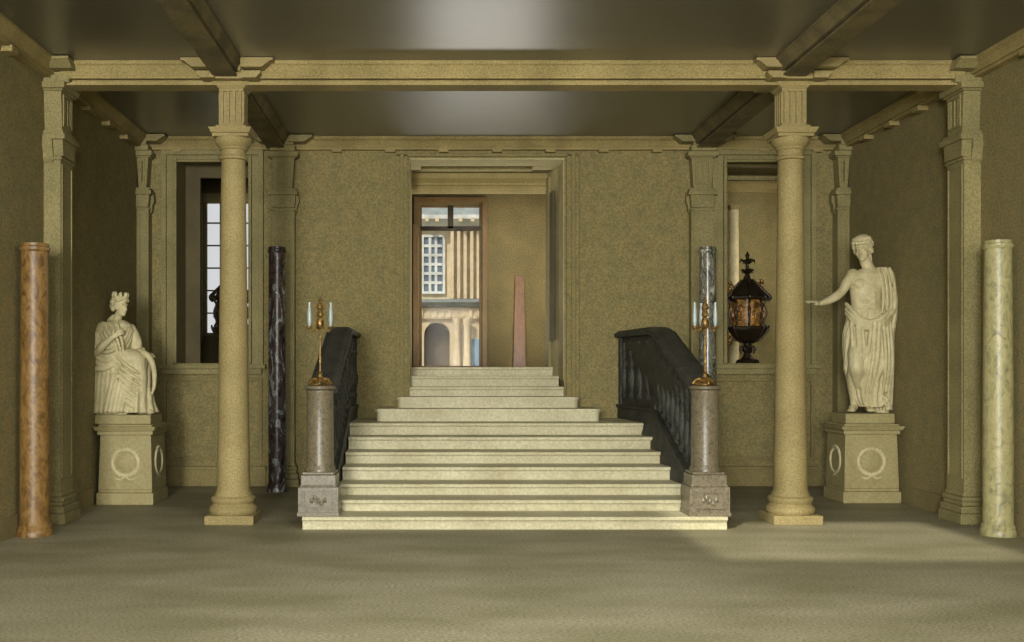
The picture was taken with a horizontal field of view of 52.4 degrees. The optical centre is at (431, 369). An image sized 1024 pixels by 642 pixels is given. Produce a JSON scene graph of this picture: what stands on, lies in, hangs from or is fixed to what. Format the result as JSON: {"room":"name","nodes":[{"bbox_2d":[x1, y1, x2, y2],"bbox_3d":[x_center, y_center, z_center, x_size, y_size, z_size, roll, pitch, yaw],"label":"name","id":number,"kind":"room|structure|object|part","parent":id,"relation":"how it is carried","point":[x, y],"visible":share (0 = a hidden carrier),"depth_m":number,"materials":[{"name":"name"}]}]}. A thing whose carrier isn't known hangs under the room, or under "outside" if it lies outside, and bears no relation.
{"room":"historic interior","nodes":[
{"label":"historic interior","id":0,"kind":"room"},
{"bbox_2d":[0,45,138,518],"bbox_3d":[-4.480,-0.845,3.900,0.400,5.090,23.800,0,0,0],"label":"wall","id":1,"kind":"structure","parent":0,"point":[105,172],"depth_m":12.43,"materials":[{"name":"paint"}]},
{"bbox_2d":[0,488,93,542],"bbox_3d":[-4.265,1.590,3.600,0.030,0.220,23.200,0,0,0],"label":"baseboard","id":2,"kind":"structure","parent":1,"relation":"attached to","point":[8,525],"depth_m":10.56,"materials":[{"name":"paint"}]},
{"bbox_2d":[42,56,81,524],"bbox_3d":[-4.098,-0.840,11.600,0.365,5.080,0.940,0,0,0],"label":"pilaster","id":3,"kind":"object","parent":1,"relation":"attached to","point":[59,145],"visible":0.94,"depth_m":11.41,"materials":[{"name":"stone"}]},
{"bbox_2d":[0,12,146,145],"bbox_3d":[-4.185,-3.280,3.500,0.190,0.220,23.000,0,0,0],"label":"trim","id":4,"kind":"structure","parent":1,"relation":"attached to","point":[14,41],"depth_m":11.32,"materials":[{"name":"stone"}]},
{"bbox_2d":[201,179,247,362],"bbox_3d":[-4.105,-0.950,16.950,4.990,5.300,2.500,0,0,0],"label":"wall","id":5,"kind":"structure","parent":0,"point":[210,344],"depth_m":18.00,"materials":[{"name":"paint"}]},
{"bbox_2d":[201,193,247,340],"bbox_3d":[-3.575,-1.780,17.950,1.150,2.560,0.100,0,0,0],"label":"trim","id":6,"kind":"structure","parent":5,"relation":"attached to","point":[205,197],"depth_m":17.93,"materials":[{"name":"wood"}]},
{"bbox_2d":[204,203,247,335],"bbox_3d":[-3.550,-1.780,18.085,0.860,2.360,0.070,0,0,0],"label":"window","id":7,"kind":"structure","parent":5,"relation":"in","point":[206,222],"depth_m":18.05,"materials":[{"name":"glass"}]},
{"bbox_2d":[209,285,247,339],"bbox_3d":[-3.000,-0.935,15.470,0.659,1.670,0.659,0,0,-11],"label":"lantern","id":8,"kind":"object","parent":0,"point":[212,297],"visible":0.12,"depth_m":15.31,"materials":[{"name":"brown metal"}]},
{"bbox_3d":[-3.000,-1.208,15.470,0.659,0.384,0.659,0,0,-11],"label":"lid","id":9,"kind":"part","parent":8,"relation":"part of","materials":[{"name":"brown metal"}]},
{"bbox_2d":[412,194,545,366],"bbox_3d":[0.750,-1.823,18.300,4.700,4.154,4.000,0,0,0],"label":"wall","id":10,"kind":"structure","parent":0,"point":[516,222],"depth_m":20.00,"materials":[{"name":"paint"}]},
{"bbox_2d":[413,197,487,366],"bbox_3d":[0.355,-1.688,19.790,1.430,3.284,0.680,0,0,0],"label":"window","id":11,"kind":"structure","parent":10,"relation":"in","point":[484,200],"depth_m":19.92,"materials":[{"name":"brown wood"}]},
{"bbox_3d":[-0.310,-1.405,19.680,0.100,2.678,0.460,0,0,0],"label":"door","id":12,"kind":"part","parent":11,"relation":"part of","materials":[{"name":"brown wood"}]},
{"bbox_2d":[411,166,558,375],"bbox_3d":[0.750,-1.500,16.000,2.900,4.000,0.800,0,0,0],"label":"wall","id":13,"kind":"structure","parent":0,"point":[552,171],"depth_m":16.12,"materials":[{"name":"paint"}]},
{"bbox_2d":[411,173,547,193],"bbox_3d":[0.749,-2.950,16.380,2.143,0.300,0.160,0,0,0],"label":"trim","id":14,"kind":"structure","parent":13,"relation":"attached to","point":[422,183],"depth_m":16.33,"materials":[{"name":"stone"}]},
{"bbox_2d":[546,176,550,366],"bbox_3d":[1.830,-1.533,16.270,0.045,2.974,0.243,0,0,-4],"label":"trim","id":15,"kind":"structure","parent":13,"relation":"attached to","point":[548,180],"depth_m":16.22,"materials":[{"name":"stone"}]},
{"bbox_2d":[549,191,554,340],"bbox_3d":[1.853,-1.600,15.980,0.034,2.300,0.244,0,0,-5],"label":"trim","id":16,"kind":"structure","parent":13,"relation":"attached to","point":[551,194],"depth_m":15.88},
{"bbox_2d":[150,151,833,485],"bbox_3d":[0.885,-0.845,15.500,10.330,5.090,0.600,0,0,0],"label":"wall","id":17,"kind":"structure","parent":0,"point":[634,217],"depth_m":15.20,"materials":[{"name":"paint"}]},
{"bbox_2d":[135,134,167,352],"bbox_3d":[-4.090,-0.840,15.010,0.520,5.080,0.380,0,0,0],"label":"pilaster","id":18,"kind":"object","parent":17,"relation":"attached to","point":[145,196],"visible":0.7,"depth_m":15.00,"materials":[{"name":"stone"}]},
{"bbox_2d":[157,150,266,373],"bbox_3d":[-3.215,-1.580,15.145,1.570,3.280,0.150,0,0,0],"label":"trim","id":19,"kind":"structure","parent":17,"relation":"attached to","point":[169,159],"depth_m":15.14,"materials":[{"name":"stone"}]},
{"bbox_2d":[163,378,266,485],"bbox_3d":[-3.215,0.910,15.165,1.570,1.580,0.090,0,0,0],"label":"trim","id":20,"kind":"structure","parent":17,"relation":"attached to","point":[175,475],"depth_m":15.14,"materials":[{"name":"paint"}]},
{"bbox_2d":[186,166,247,362],"bbox_3d":[-3.215,-1.600,15.760,1.050,3.000,0.080,0,0,0],"label":"trim","id":21,"kind":"structure","parent":17,"relation":"attached to","point":[194,174],"depth_m":15.72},
{"bbox_2d":[256,135,312,486],"bbox_3d":[-2.160,-0.840,15.030,0.880,5.080,0.340,0,0,0],"label":"pilaster","id":22,"kind":"object","parent":17,"relation":"attached to","point":[284,199],"visible":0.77,"depth_m":15.04,"materials":[{"name":"stone"}]},
{"bbox_2d":[266,471,302,485],"bbox_3d":[0.815,1.590,15.185,6.490,0.220,0.030,0,0,0],"label":"baseboard","id":23,"kind":"structure","parent":17,"relation":"attached to","point":[300,472],"depth_m":15.17,"materials":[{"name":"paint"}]},
{"bbox_2d":[410,158,563,165],"bbox_3d":[0.808,-3.103,15.445,2.263,0.025,0.489,0,0,0],"label":"trim","id":24,"kind":"structure","parent":17,"relation":"attached to","point":[413,161],"depth_m":15.34,"materials":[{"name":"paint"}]},
{"bbox_2d":[396,154,578,405],"bbox_3d":[0.815,-1.235,15.165,2.690,3.870,0.090,0,0,0],"label":"trim","id":25,"kind":"structure","parent":17,"relation":"attached to","point":[572,160],"depth_m":15.15,"materials":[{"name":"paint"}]},
{"bbox_2d":[150,136,835,152],"bbox_3d":[0.885,-3.288,15.105,10.330,0.205,0.190,0,0,0],"label":"trim","id":26,"kind":"structure","parent":17,"relation":"attached to","point":[336,144],"depth_m":15.08,"materials":[{"name":"stone"}]},
{"bbox_2d":[558,160,563,379],"bbox_3d":[1.939,-1.470,15.501,0.022,3.240,0.599,0,0,0],"label":"trim","id":27,"kind":"structure","parent":17,"relation":"attached to","point":[561,167],"depth_m":15.41,"materials":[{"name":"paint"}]},
{"bbox_2d":[673,135,735,360],"bbox_3d":[3.930,-0.840,15.030,0.880,5.080,0.340,0,0,0],"label":"pilaster","id":28,"kind":"object","parent":17,"relation":"attached to","point":[700,199],"visible":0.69,"depth_m":15.04,"materials":[{"name":"stone"}]},
{"bbox_2d":[727,252,771,362],"bbox_3d":[4.715,-0.935,15.470,0.659,1.670,0.659,0,0,-11],"label":"lantern","id":29,"kind":"object","parent":17,"relation":"on","point":[747,313],"visible":0.99,"depth_m":15.32,"materials":[{"name":"dark bronze"},{"name":"amber glass"},{"name":"bronze"}]},
{"bbox_3d":[4.715,-0.300,15.470,0.196,0.200,0.196,0,0,-11],"label":"stem","id":30,"kind":"part","parent":29,"relation":"part of","materials":[{"name":"brown metal"}]},
{"bbox_3d":[4.715,-1.208,15.470,0.659,0.384,0.659,0,0,-11],"label":"lid","id":31,"kind":"part","parent":29,"relation":"part of","materials":[{"name":"brown metal"}]},
{"bbox_2d":[727,164,777,180],"bbox_3d":[4.860,-1.610,15.720,1.080,3.020,0.120,0,0,0],"label":"trim","id":32,"kind":"structure","parent":17,"relation":"attached to","point":[729,178],"depth_m":15.66,"materials":[{"name":"stone"}]},
{"bbox_2d":[712,150,820,373],"bbox_3d":[4.860,-1.580,15.145,1.600,3.280,0.150,0,0,0],"label":"trim","id":33,"kind":"structure","parent":17,"relation":"attached to","point":[719,175],"depth_m":15.14,"materials":[{"name":"stone"}]},
{"bbox_2d":[716,378,818,485],"bbox_3d":[4.860,0.910,15.165,1.600,1.580,0.090,0,0,0],"label":"trim","id":34,"kind":"structure","parent":17,"relation":"attached to","point":[736,475],"depth_m":15.14,"materials":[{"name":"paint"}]},
{"bbox_2d":[818,134,851,411],"bbox_3d":[5.860,-0.840,15.010,0.520,5.080,0.380,0,0,0],"label":"pilaster","id":35,"kind":"object","parent":17,"relation":"attached to","point":[839,197],"visible":0.73,"depth_m":15.00,"materials":[{"name":"stone"}]},
{"bbox_2d":[0,486,1023,641],"bbox_3d":[0.885,1.850,3.750,11.130,0.300,24.100,0,0,0],"label":"floor","id":36,"kind":"structure","parent":0,"point":[872,572],"depth_m":8.28,"materials":[{"name":"stone"}]},
{"bbox_2d":[16,242,52,537],"bbox_3d":[-4.090,0.200,10.660,0.354,3.000,0.354,0,0,0],"label":"shaft","id":37,"kind":"object","parent":36,"relation":"on","point":[34,406],"visible":1,"depth_m":10.54,"materials":[{"name":"brown stone"}]},
{"bbox_2d":[92,422,170,504],"bbox_3d":[-3.870,1.195,13.400,0.793,1.010,0.813,0,0,0],"label":"pedestal","id":38,"kind":"object","parent":36,"relation":"on","point":[132,467],"visible":0.99,"depth_m":13.06,"materials":[{"name":"stone"}]},
{"bbox_2d":[94,291,161,423],"bbox_3d":[-3.943,-0.164,13.380,0.843,1.708,0.640,0,0,0],"label":"seated statue","id":39,"kind":"object","parent":38,"relation":"on","point":[125,372],"visible":0.96,"depth_m":13.16,"materials":[{"name":"stone"}]},
{"bbox_3d":[-4.100,0.260,13.425,0.460,0.620,0.490,0,0,0],"label":"seat","id":40,"kind":"part","parent":39,"relation":"part of","materials":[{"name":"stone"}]},
{"bbox_3d":[-4.023,-0.956,13.367,0.209,0.124,0.212,0,0,0],"label":"crown","id":41,"kind":"part","parent":39,"relation":"part of","materials":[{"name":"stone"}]},
{"bbox_3d":[-3.870,0.755,13.400,0.793,0.130,0.813,0,0,0],"label":"cornice","id":42,"kind":"part","parent":38,"relation":"part of","materials":[{"name":"stone"}]},
{"bbox_2d":[180,57,273,524],"bbox_3d":[-2.225,-0.843,11.600,1.000,5.085,0.960,0,0,0],"label":"round column","id":43,"kind":"structure","parent":36,"relation":"on","point":[233,500],"depth_m":11.46,"materials":[{"name":"stone"}]},
{"bbox_2d":[266,246,287,492],"bbox_3d":[-2.170,-0.010,14.500,0.295,3.420,0.295,0,0,0],"label":"shaft","id":44,"kind":"object","parent":36,"relation":"on","point":[277,483],"visible":1,"depth_m":14.39,"materials":[{"name":"black stone"}]},
{"bbox_2d":[302,367,727,528],"bbox_3d":[0.882,0.827,13.695,4.525,1.746,5.390,0,0,0],"label":"staircase","id":45,"kind":"structure","parent":36,"relation":"on","point":[468,447],"depth_m":12.81,"materials":[{"name":"stone"}]},
{"bbox_2d":[297,385,341,516],"bbox_3d":[-1.215,0.865,11.238,0.450,1.395,0.425,0,0,0],"label":"pillar","id":46,"kind":"structure","parent":45,"relation":"on","point":[320,489],"depth_m":11.10,"materials":[{"name":"grey stone"}]},
{"bbox_2d":[306,297,333,385],"bbox_3d":[-1.219,-0.312,11.261,0.261,0.961,0.260,0,0,37],"label":"candelabrum","id":47,"kind":"object","parent":46,"relation":"on","point":[319,380],"visible":0.98,"depth_m":11.22,"materials":[{"name":"brown metal"}]},
{"bbox_2d":[307,302,311,325],"bbox_3d":[-1.329,-0.606,11.223,0.048,0.255,0.047,0,0,-9],"label":"candle","id":48,"kind":"object","parent":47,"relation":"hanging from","point":[309,314],"depth_m":11.21,"materials":[{"name":"white wax"}]},
{"bbox_3d":[-1.285,-0.475,11.229,0.157,0.131,0.066,0,0,-9],"label":"arm","id":49,"kind":"part","parent":47,"relation":"part of","materials":[{"name":"brown metal"}]},
{"bbox_3d":[-1.215,-0.215,11.240,0.040,0.465,0.039,0,0,-9],"label":"stem","id":50,"kind":"part","parent":47,"relation":"part of","materials":[{"name":"brown metal"}]},
{"bbox_3d":[-1.145,-0.475,11.251,0.157,0.131,0.066,0,0,-9],"label":"arm","id":51,"kind":"part","parent":47,"relation":"part of","materials":[{"name":"brown metal"}]},
{"bbox_2d":[329,303,332,325],"bbox_3d":[-1.101,-0.606,11.257,0.048,0.255,0.047,0,0,-9],"label":"candle","id":52,"kind":"object","parent":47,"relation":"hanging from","point":[330,304],"depth_m":11.24,"materials":[{"name":"white wax"}]},
{"bbox_2d":[311,327,360,481],"bbox_3d":[-1.205,0.565,13.275,0.330,2.270,3.750,0,0,0],"label":"balustrade","id":53,"kind":"object","parent":45,"relation":"on","point":[339,347],"visible":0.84,"depth_m":12.74,"materials":[{"name":"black stone"}]},
{"bbox_3d":[-1.205,-0.156,13.275,0.330,0.829,3.750,0,0,0],"label":"handrail","id":54,"kind":"part","parent":53,"relation":"part of","materials":[{"name":"blue stone"}]},
{"bbox_3d":[-1.145,0.404,13.285,0.040,1.748,3.730,0,0,0],"label":"panel","id":55,"kind":"part","parent":53,"relation":"part of","materials":[{"name":"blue stone"}]},
{"bbox_3d":[-1.205,0.909,13.285,0.270,0.818,3.730,0,0,0],"label":"plinth moulding","id":56,"kind":"part","parent":53,"relation":"part of","materials":[{"name":"blue stone"}]},
{"bbox_3d":[-1.205,0.025,15.090,0.210,0.990,0.110,0,0,0],"label":"post","id":57,"kind":"part","parent":53,"relation":"part of","materials":[{"name":"black stone"}]},
{"bbox_2d":[614,327,719,483],"bbox_3d":[2.965,0.565,13.277,0.426,2.270,3.769,0,0,-3],"label":"balustrade","id":58,"kind":"object","parent":45,"relation":"on","point":[656,368],"visible":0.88,"depth_m":13.07,"materials":[{"name":"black stone"}]},
{"bbox_3d":[2.836,0.025,15.090,0.220,0.990,0.110,0,0,0],"label":"post","id":59,"kind":"part","parent":58,"relation":"part of","materials":[{"name":"blue stone"}]},
{"bbox_3d":[2.967,0.909,13.287,0.370,0.818,3.747,0,0,-3],"label":"plinth moulding","id":60,"kind":"part","parent":58,"relation":"part of","materials":[{"name":"blue stone"}]},
{"bbox_3d":[3.002,0.025,13.550,0.215,0.990,0.110,0,0,0],"label":"post","id":61,"kind":"part","parent":58,"relation":"part of","materials":[{"name":"blue stone"}]},
{"bbox_3d":[2.907,0.404,13.287,0.140,1.748,3.736,0,0,-3],"label":"panel","id":62,"kind":"part","parent":58,"relation":"part of","materials":[{"name":"blue stone"}]},
{"bbox_3d":[2.965,-0.156,13.277,0.425,0.829,3.769,0,0,-3],"label":"handrail","id":63,"kind":"part","parent":58,"relation":"part of","materials":[{"name":"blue stone"}]},
{"bbox_2d":[680,385,730,516],"bbox_3d":[2.965,0.865,11.238,0.450,1.395,0.425,0,0,0],"label":"pillar","id":64,"kind":"structure","parent":45,"relation":"on","point":[705,491],"depth_m":11.10,"materials":[{"name":"grey stone"}]},
{"bbox_2d":[691,297,717,385],"bbox_3d":[2.962,-0.312,11.261,0.261,0.961,0.260,0,0,39],"label":"candelabrum","id":65,"kind":"object","parent":64,"relation":"on","point":[703,313],"visible":1,"depth_m":11.22,"materials":[{"name":"brown metal"}]},
{"bbox_2d":[692,302,696,325],"bbox_3d":[2.851,-0.606,11.229,0.048,0.255,0.047,0,0,-6],"label":"candle","id":66,"kind":"object","parent":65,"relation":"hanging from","point":[694,320],"depth_m":11.21,"materials":[{"name":"white wax"}]},
{"bbox_3d":[2.895,-0.475,11.233,0.157,0.131,0.066,0,0,-6],"label":"arm","id":67,"kind":"part","parent":65,"relation":"part of","materials":[{"name":"brown metal"}]},
{"bbox_2d":[699,303,702,325],"bbox_3d":[2.954,-0.606,11.354,0.048,0.255,0.047,0,0,-6],"label":"candle","id":68,"kind":"object","parent":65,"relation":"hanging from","point":[700,311],"depth_m":11.34,"materials":[{"name":"white wax"}]},
{"bbox_3d":[2.965,-0.215,11.240,0.040,0.465,0.039,0,0,-6],"label":"stem","id":69,"kind":"part","parent":65,"relation":"part of","materials":[{"name":"brown metal"}]},
{"bbox_3d":[3.035,-0.475,11.247,0.157,0.131,0.066,0,0,-6],"label":"arm","id":70,"kind":"part","parent":65,"relation":"part of","materials":[{"name":"brown metal"}]},
{"bbox_2d":[713,302,717,325],"bbox_3d":[3.079,-0.606,11.252,0.048,0.255,0.047,0,0,-6],"label":"candle","id":71,"kind":"object","parent":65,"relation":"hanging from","point":[715,319],"depth_m":11.24,"materials":[{"name":"white wax"}]},
{"bbox_2d":[698,246,716,382],"bbox_3d":[3.860,-0.010,14.500,0.283,3.420,0.283,0,0,0],"label":"shaft","id":72,"kind":"object","parent":36,"relation":"on","point":[707,254],"visible":0.41,"depth_m":14.40,"materials":[{"name":"grey stone"}]},
{"bbox_2d":[753,57,848,524],"bbox_3d":[4.015,-0.843,11.600,1.000,5.085,0.960,0,0,0],"label":"round column","id":73,"kind":"structure","parent":36,"relation":"on","point":[790,500],"depth_m":11.46,"materials":[{"name":"stone"}]},
{"bbox_2d":[820,422,905,502],"bbox_3d":[5.610,1.195,13.520,0.813,1.010,0.753,0,0,0],"label":"pedestal","id":74,"kind":"object","parent":36,"relation":"on","point":[862,459],"visible":0.99,"depth_m":13.21,"materials":[{"name":"stone"}]},
{"bbox_2d":[805,234,897,423],"bbox_3d":[5.447,-0.541,13.484,1.270,2.463,0.551,0,0,0],"label":"statue","id":75,"kind":"object","parent":74,"relation":"on","point":[868,334],"visible":1,"depth_m":13.37,"materials":[{"name":"stone"}]},
{"bbox_2d":[842,267,897,409],"bbox_3d":[5.723,-0.412,13.477,0.720,1.865,0.536,0,0,0],"label":"drapery","id":76,"kind":"object","parent":75,"relation":"hanging from","point":[868,334],"depth_m":13.37,"materials":[{"name":"stone"}]},
{"bbox_3d":[5.610,0.755,13.520,0.813,0.130,0.753,0,0,0],"label":"cornice","id":77,"kind":"part","parent":74,"relation":"part of","materials":[{"name":"stone"}]},
{"bbox_2d":[979,239,1016,537],"bbox_3d":[5.830,0.185,10.660,0.342,3.030,0.342,0,0,0],"label":"shaft","id":78,"kind":"object","parent":36,"relation":"on","point":[998,363],"visible":1,"depth_m":10.54,"materials":[{"name":"beige stone"}]},
{"bbox_2d":[0,0,1023,135],"bbox_3d":[0.885,-3.540,3.750,11.130,0.300,24.100,0,0,0],"label":"ceiling","id":79,"kind":"structure","parent":0,"point":[75,29],"depth_m":10.65,"materials":[{"name":"paint"}]},
{"bbox_2d":[157,0,239,76],"bbox_3d":[-2.286,-3.300,1.665,0.418,0.180,19.330,0,0,0],"label":"ceiling beam","id":80,"kind":"structure","parent":79,"relation":"attached to","point":[195,20],"depth_m":10.02,"materials":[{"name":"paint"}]},
{"bbox_2d":[248,93,287,148],"bbox_3d":[-2.286,-3.300,13.435,0.418,0.180,3.130,0,0,0],"label":"ceiling beam","id":81,"kind":"structure","parent":79,"relation":"attached to","point":[262,119],"depth_m":13.59,"materials":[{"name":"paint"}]},
{"bbox_2d":[60,60,964,90],"bbox_3d":[0.885,-3.270,11.539,9.950,0.240,0.418,0,0,0],"label":"ceiling beam","id":82,"kind":"structure","parent":79,"relation":"attached to","point":[89,75],"depth_m":11.40,"materials":[{"name":"stone"}]},
{"bbox_2d":[691,91,773,147],"bbox_3d":[3.934,-3.300,13.435,0.418,0.180,3.130,0,0,0],"label":"ceiling beam","id":83,"kind":"structure","parent":79,"relation":"attached to","point":[743,106],"depth_m":13.36,"materials":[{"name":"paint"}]},
{"bbox_2d":[776,0,901,76],"bbox_3d":[3.934,-3.300,1.665,0.418,0.180,19.330,0,0,0],"label":"ceiling beam","id":84,"kind":"structure","parent":79,"relation":"attached to","point":[845,20],"depth_m":10.02,"materials":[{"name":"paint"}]},
{"bbox_2d":[727,168,777,362],"bbox_3d":[5.605,-0.950,16.950,4.990,5.300,2.500,0,0,0],"label":"wall","id":85,"kind":"structure","parent":0,"point":[757,211],"depth_m":18.00,"materials":[{"name":"paint"}]},
{"bbox_2d":[727,181,776,192],"bbox_3d":[5.600,-3.180,17.925,2.000,0.200,0.150,0,0,0],"label":"trim","id":86,"kind":"structure","parent":85,"relation":"attached to","point":[732,186],"depth_m":17.91,"materials":[{"name":"stone"}]},
{"bbox_2d":[848,56,1023,514],"bbox_3d":[6.250,-0.845,3.900,0.400,5.090,23.800,0,0,0],"label":"wall","id":87,"kind":"structure","parent":0,"point":[897,178],"depth_m":12.66,"materials":[{"name":"paint"}]},
{"bbox_2d":[841,28,1023,145],"bbox_3d":[5.955,-3.280,3.500,0.190,0.220,23.000,0,0,0],"label":"trim","id":88,"kind":"structure","parent":87,"relation":"attached to","point":[1010,48],"depth_m":12.62,"materials":[{"name":"stone"}]},
{"bbox_2d":[937,56,982,524],"bbox_3d":[5.867,-0.840,11.600,0.365,5.080,0.940,0,0,0],"label":"pilaster","id":89,"kind":"object","parent":87,"relation":"attached to","point":[963,146],"visible":0.92,"depth_m":11.42,"materials":[{"name":"stone"}]},
{"bbox_2d":[911,488,1023,536],"bbox_3d":[6.035,1.590,3.600,0.030,0.220,23.200,0,0,0],"label":"baseboard","id":90,"kind":"structure","parent":87,"relation":"attached to","point":[923,499],"depth_m":12.47,"materials":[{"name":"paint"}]},
{"bbox_3d":[0.750,0.104,18.175,4.500,0.300,4.250,0,0,0],"label":"floor","id":91,"kind":"structure","parent":0,"visible":0},
{"bbox_2d":[512,275,525,366],"bbox_3d":[1.639,-0.911,19.500,0.240,1.730,0.240,0,0,0],"label":"obelisk","id":92,"kind":"object","parent":91,"relation":"on","point":[519,357],"visible":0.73,"depth_m":19.40,"materials":[{"name":"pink stone"}]},
{"bbox_3d":[0.750,1.800,17.000,14.500,0.200,2.400,0,0,0],"label":"floor","id":93,"kind":"structure","parent":0,"visible":0},
{"bbox_2d":[727,205,739,362],"bbox_3d":[5.190,-0.565,17.800,0.240,4.530,0.240,0,0,0],"label":"pillar","id":94,"kind":"structure","parent":93,"relation":"on","point":[733,210],"depth_m":17.73,"materials":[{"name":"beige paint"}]},
{"label":"outside","id":95,"kind":"structure","parent":0,"visible":0},
{"bbox_3d":[0.000,0.529,40.150,50.000,0.250,39.700,0,0,0],"label":"courtyard","id":96,"kind":"object","parent":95,"visible":0},
{"bbox_2d":[422,208,478,365],"bbox_3d":[1.028,-3.653,40.660,11.749,8.114,6.680,0,0,0],"label":"palace building","id":97,"kind":"structure","parent":96,"relation":"on","point":[450,259],"depth_m":37.90,"materials":[{"name":"stone"}]},
{"bbox_3d":[0.037,-3.873,37.970,0.661,2.019,0.040,0,0,0],"label":"pane","id":98,"kind":"part","parent":97,"relation":"part of","materials":[{"name":"white glass"}]},
{"bbox_3d":[1.606,-0.367,37.950,0.312,1.542,0.100,0,0,0],"label":"door","id":99,"kind":"part","parent":97,"relation":"part of","materials":[{"name":"blue paint"}]}
]}

